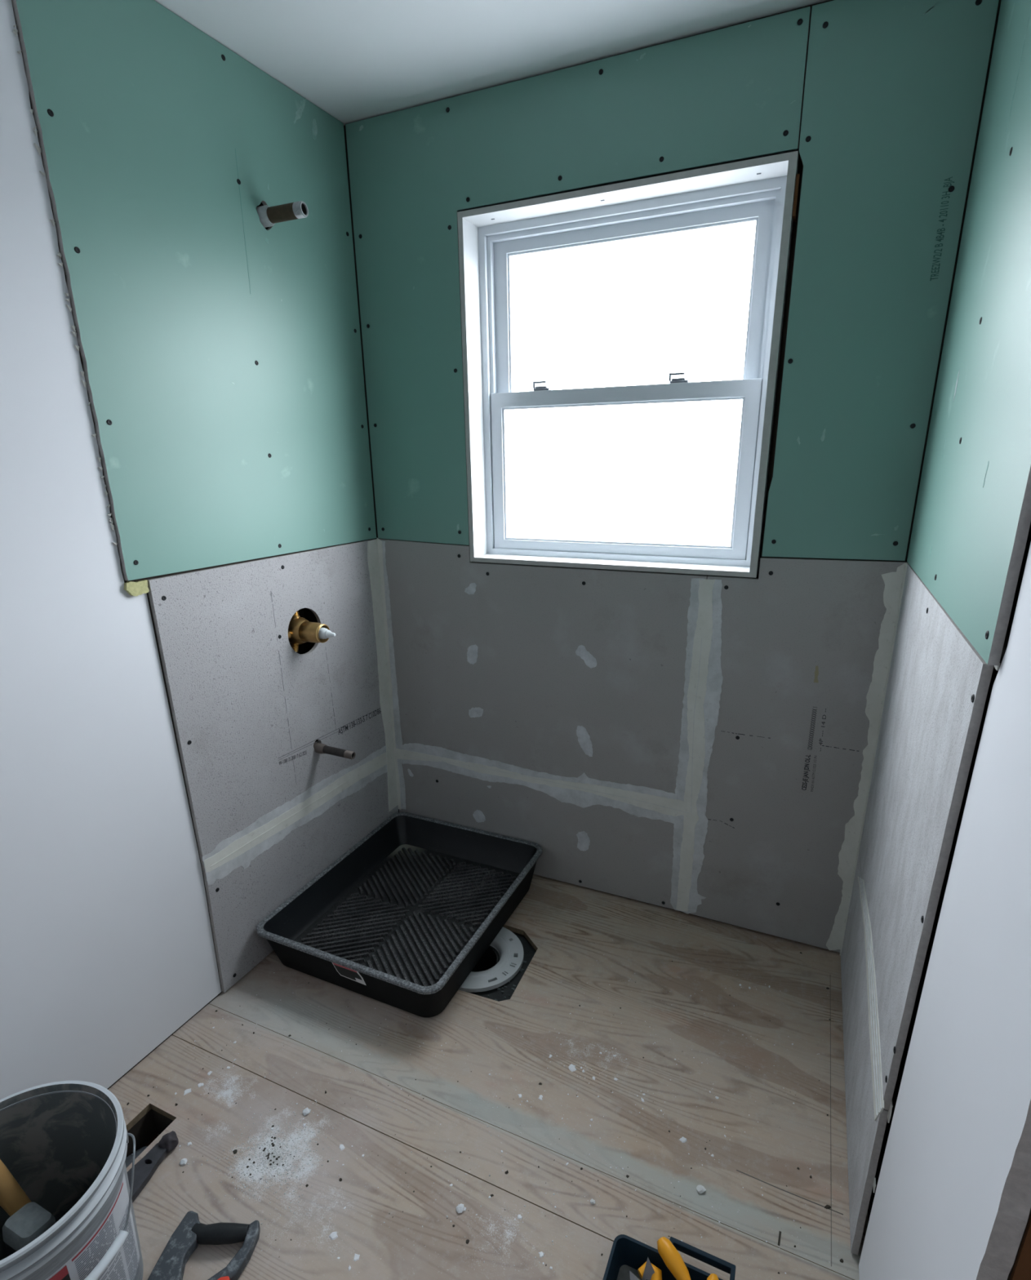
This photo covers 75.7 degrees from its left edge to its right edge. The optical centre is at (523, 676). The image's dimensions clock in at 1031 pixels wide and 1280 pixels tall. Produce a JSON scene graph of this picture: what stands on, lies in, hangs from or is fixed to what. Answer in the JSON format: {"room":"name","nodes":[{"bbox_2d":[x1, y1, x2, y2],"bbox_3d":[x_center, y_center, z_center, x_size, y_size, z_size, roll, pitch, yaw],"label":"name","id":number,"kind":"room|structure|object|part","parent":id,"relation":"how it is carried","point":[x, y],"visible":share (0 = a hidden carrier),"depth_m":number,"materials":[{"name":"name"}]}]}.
{"room":"bathroom under renovation","nodes":[
{"label":"bathroom under renovation","id":0,"kind":"room"},
{"bbox_2d":[0,0,398,1099],"bbox_3d":[-1.150,-0.099,1.210,0.133,2.643,2.800,8,20,24],"label":"wall","id":1,"kind":"structure","parent":0,"point":[185,470],"depth_m":1.60,"materials":[{"name":"green paper"}]},
{"bbox_2d":[256,200,308,227],"bbox_3d":[-0.658,-1.215,1.745,0.193,0.047,0.047,5,19,17],"label":"pipe","id":2,"kind":"object","parent":1,"relation":"attached to","point":[268,216],"visible":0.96,"depth_m":1.73,"materials":[{"name":"brown metal"}]},
{"bbox_2d":[288,610,335,652],"bbox_3d":[-0.666,-0.145,2.061,0.192,0.149,0.134,7,20,23],"label":"shower valve","id":3,"kind":"object","parent":1,"relation":"attached to","point":[300,630],"visible":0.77,"depth_m":2.04,"materials":[{"name":"gold metal"}]},
{"bbox_3d":[-0.613,-0.134,2.044,0.079,0.036,0.036,7,20,23],"label":"valve stem","id":4,"kind":"part","parent":3,"relation":"part of","materials":[{"name":"white plastic"}]},
{"bbox_2d":[313,742,355,759],"bbox_3d":[-0.649,0.238,2.180,0.213,0.035,0.034,7,20,23],"label":"pipe","id":5,"kind":"object","parent":1,"relation":"attached to","point":[319,748],"visible":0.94,"depth_m":2.16,"materials":[{"name":"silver metal"}]},
{"bbox_2d":[107,874,868,1279],"bbox_3d":[0.214,1.433,1.048,3.400,0.402,3.150,7,20,23],"label":"floor","id":6,"kind":"structure","parent":0,"point":[677,1052],"depth_m":1.60,"materials":[{"name":"brown wood"}]},
{"bbox_2d":[0,1080,143,1279],"bbox_3d":[-0.858,1.005,1.161,0.360,0.370,0.351,7,20,23],"label":"bucket","id":7,"kind":"object","parent":6,"relation":"on","point":[64,1143],"visible":1,"depth_m":1.25,"materials":[{"name":"white plastic"}]},
{"bbox_2d":[0,1159,31,1216],"bbox_3d":[-0.909,1.007,1.238,0.144,0.292,0.051,1,18,5],"label":"tool","id":8,"kind":"object","parent":7,"relation":"in","point":[13,1197],"visible":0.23,"depth_m":1.21,"materials":[{"name":"beige wood"}]},
{"bbox_2d":[2,1201,55,1256],"bbox_3d":[-0.882,1.065,1.192,0.090,0.220,0.084,7,20,23],"label":"tool","id":9,"kind":"object","parent":7,"relation":"in","point":[32,1220],"visible":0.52,"depth_m":1.16,"materials":[{"name":"grey rubber"}]},
{"bbox_3d":[-0.880,1.025,1.065,0.284,0.132,0.095,2,18,8],"label":"label panel","id":10,"kind":"part","parent":7,"relation":"part of","materials":[{"name":"black"}]},
{"bbox_2d":[74,1204,139,1279],"bbox_3d":[-0.721,1.032,1.165,0.023,0.215,0.120,1,18,5],"label":"print","id":11,"kind":"object","parent":7,"relation":"attached to","point":[125,1265],"depth_m":1.15,"materials":[{"name":"grey paper"}]},
{"bbox_3d":[-0.811,0.925,1.067,0.355,0.120,0.185,-12,22,-32],"label":"wire handle","id":12,"kind":"part","parent":7,"relation":"part of","materials":[{"name":"grey metal"}]},
{"bbox_2d":[124,1133,159,1167],"bbox_3d":[-0.931,1.244,1.552,0.106,0.276,0.276,7,20,23],"label":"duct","id":13,"kind":"object","parent":6,"relation":"in","point":[128,1161],"visible":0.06,"depth_m":1.57,"materials":[{"name":"grey metal"}]},
{"bbox_2d":[127,1130,178,1202],"bbox_3d":[-0.834,1.086,1.450,0.066,0.040,0.182,7,20,23],"label":"metal bar","id":14,"kind":"object","parent":6,"relation":"on","point":[144,1169],"visible":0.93,"depth_m":1.47,"materials":[{"name":"metal"}]},
{"bbox_3d":[-0.812,1.064,1.516,0.036,0.040,0.037,7,20,23],"label":"knob","id":15,"kind":"part","parent":14,"relation":"part of","materials":[{"name":"black metal"}]},
{"bbox_2d":[179,1158,186,1165],"bbox_3d":[-0.764,1.087,1.488,0.016,0.008,0.014,-2,18,-3],"label":"lump","id":16,"kind":"object","parent":6,"relation":"on","point":[183,1162],"visible":1,"depth_m":1.49,"materials":[{"name":"white paint"}]},
{"bbox_2d":[147,1210,260,1279],"bbox_3d":[-0.643,1.188,1.121,0.168,0.034,0.511,1,18,6],"label":"handle","id":17,"kind":"object","parent":6,"relation":"on","point":[190,1233],"visible":1,"depth_m":1.31,"materials":[{"name":"black plastic"}]},
{"bbox_3d":[-0.680,1.141,1.274,0.064,0.024,0.203,-2,18,-3],"label":"handle","id":18,"kind":"part","parent":17,"relation":"part of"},
{"bbox_2d":[231,1108,319,1186],"bbox_3d":[-0.538,1.078,1.514,0.175,0.003,0.168,4,19,13],"label":"plaster grit","id":19,"kind":"object","parent":6,"relation":"on","point":[273,1126],"visible":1,"depth_m":1.50,"materials":[{"name":"grey stone"}]},
{"bbox_2d":[302,1106,309,1115],"bbox_3d":[-0.525,1.047,1.598,0.017,0.009,0.017,-9,20,-23],"label":"lump","id":20,"kind":"object","parent":6,"relation":"on","point":[306,1111],"visible":1,"depth_m":1.59,"materials":[{"name":"white paint"}]},
{"bbox_2d":[186,1015,573,1271],"bbox_3d":[-0.330,1.075,1.519,0.917,0.002,0.564,7,20,23],"label":"powder","id":21,"kind":"object","parent":6,"relation":"on","point":[271,1157],"visible":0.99,"depth_m":1.50,"materials":[{"name":"white"}]},
{"bbox_2d":[256,812,542,1017],"bbox_3d":[-0.371,0.760,2.231,0.649,0.155,0.778,7,20,23],"label":"tray","id":22,"kind":"object","parent":6,"relation":"on","point":[402,917],"visible":1,"depth_m":2.20,"materials":[{"name":"black plastic"}]},
{"bbox_3d":[-0.501,0.849,1.896,0.093,0.043,0.011,7,20,23],"label":"sticker panel","id":23,"kind":"part","parent":22,"relation":"part of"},
{"bbox_2d":[456,1203,464,1213],"bbox_3d":[-0.133,1.112,1.387,0.017,0.009,0.017,-6,19,-15],"label":"lump","id":24,"kind":"object","parent":6,"relation":"on","point":[460,1208],"visible":1,"depth_m":1.39,"materials":[{"name":"white paint"}]},
{"bbox_2d":[458,927,535,1001],"bbox_3d":[-0.139,1.004,2.147,0.334,0.259,0.316,7,20,23],"label":"flange","id":25,"kind":"object","parent":6,"relation":"in","point":[499,971],"visible":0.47,"depth_m":2.06,"materials":[{"name":"grey plastic"}]},
{"bbox_2d":[590,1198,595,1204],"bbox_3d":[0.145,1.106,1.399,0.012,0.006,0.011,7,20,23],"label":"lump","id":26,"kind":"object","parent":6,"relation":"on","point":[592,1201],"visible":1,"depth_m":1.40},
{"bbox_2d":[602,1234,735,1279],"bbox_3d":[0.270,1.149,1.170,0.274,0.066,0.241,7,20,23],"label":"caddy","id":27,"kind":"object","parent":6,"relation":"on","point":[627,1253],"visible":0.66,"depth_m":1.26,"materials":[{"name":"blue plastic"}]},
{"bbox_2d":[629,1270,639,1279],"bbox_3d":[0.211,1.129,1.215,0.032,0.057,0.039,1,18,4],"label":"knife","id":28,"kind":"object","parent":27,"relation":"in","point":[633,1277],"visible":1,"depth_m":1.22,"materials":[{"name":"metal"}]},
{"bbox_2d":[641,1257,654,1279],"bbox_3d":[0.229,1.120,1.223,0.034,0.069,0.036,-14,23,-36],"label":"chisel","id":29,"kind":"object","parent":27,"relation":"in","point":[649,1271],"visible":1,"depth_m":1.23,"materials":[{"name":"metal"}]},
{"bbox_2d":[637,1261,662,1279],"bbox_3d":[0.235,1.138,1.187,0.052,0.049,0.144,1,18,4],"label":"pliers","id":30,"kind":"object","parent":27,"relation":"on","point":[657,1275],"visible":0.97,"depth_m":1.23,"materials":[{"name":"yellow plastic"}]},
{"bbox_2d":[657,1236,719,1279],"bbox_3d":[0.307,1.114,1.193,0.097,0.078,0.164,-3,18,-6],"label":"pliers","id":31,"kind":"object","parent":27,"relation":"on","point":[672,1258],"visible":1,"depth_m":1.22,"materials":[{"name":"yellow plastic"}]},
{"bbox_3d":[0.280,1.083,1.226,0.032,0.039,0.082,-11,21,-29],"label":"handle","id":32,"kind":"part","parent":31,"relation":"part of","materials":[{"name":"yellow plastic"}]},
{"bbox_3d":[0.330,1.107,1.181,0.026,0.043,0.070,13,23,35],"label":"handle","id":33,"kind":"part","parent":31,"relation":"part of","materials":[{"name":"yellow plastic"}]},
{"bbox_3d":[0.332,1.098,1.244,0.124,0.018,0.032,7,20,23],"label":"handle","id":34,"kind":"part","parent":27,"relation":"part of","materials":[{"name":"black plastic"}]},
{"bbox_2d":[696,1184,706,1194],"bbox_3d":[0.379,1.095,1.418,0.017,0.009,0.017,-13,22,-34],"label":"lump","id":35,"kind":"object","parent":6,"relation":"on","point":[700,1188],"visible":1,"depth_m":1.42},
{"bbox_2d":[154,0,828,125],"bbox_3d":[0.193,-1.140,0.225,3.200,0.120,3.000,7,20,23],"label":"ceiling","id":36,"kind":"structure","parent":0,"point":[354,60],"depth_m":1.56,"materials":[{"name":"white paint"}]},
{"bbox_2d":[343,0,1001,952],"bbox_3d":[0.255,-0.396,2.062,1.950,2.643,0.102,7,20,23],"label":"wall","id":37,"kind":"structure","parent":0,"point":[700,745],"depth_m":1.92,"materials":[{"name":"green paper"}]},
{"bbox_2d":[457,148,802,577],"bbox_3d":[0.263,-0.829,1.948,1.048,1.138,0.162,7,20,23],"label":"window","id":38,"kind":"structure","parent":37,"relation":"in","point":[765,190],"depth_m":1.90,"materials":[{"name":"white plastic"}]},
{"bbox_3d":[0.278,-0.628,2.047,0.826,0.494,0.024,7,20,23],"label":"sash","id":39,"kind":"part","parent":38,"relation":"part of","materials":[{"name":"grey plastic"}]},
{"bbox_3d":[0.283,-1.053,1.933,0.810,0.461,0.022,7,20,23],"label":"sash","id":40,"kind":"part","parent":38,"relation":"part of","materials":[{"name":"grey plastic"}]},
{"bbox_2d":[840,0,1030,1279],"bbox_3d":[0.785,-0.087,1.104,0.144,2.643,1.407,7,20,22],"label":"wall","id":41,"kind":"structure","parent":0,"point":[935,950],"depth_m":1.00,"materials":[{"name":"green paper"}]},
{"bbox_3d":[0.224,0.319,-0.109,0.136,2.443,1.401,7,20,23],"label":"wall","id":42,"kind":"structure","parent":0,"visible":0},
{"bbox_2d":[1009,1214,1030,1279],"bbox_3d":[0.433,0.410,0.108,0.284,2.150,0.995,7,20,23],"label":"door","id":43,"kind":"structure","parent":42,"relation":"in","point":[1021,1270],"depth_m":0.66,"materials":[{"name":"wood"}]}
]}

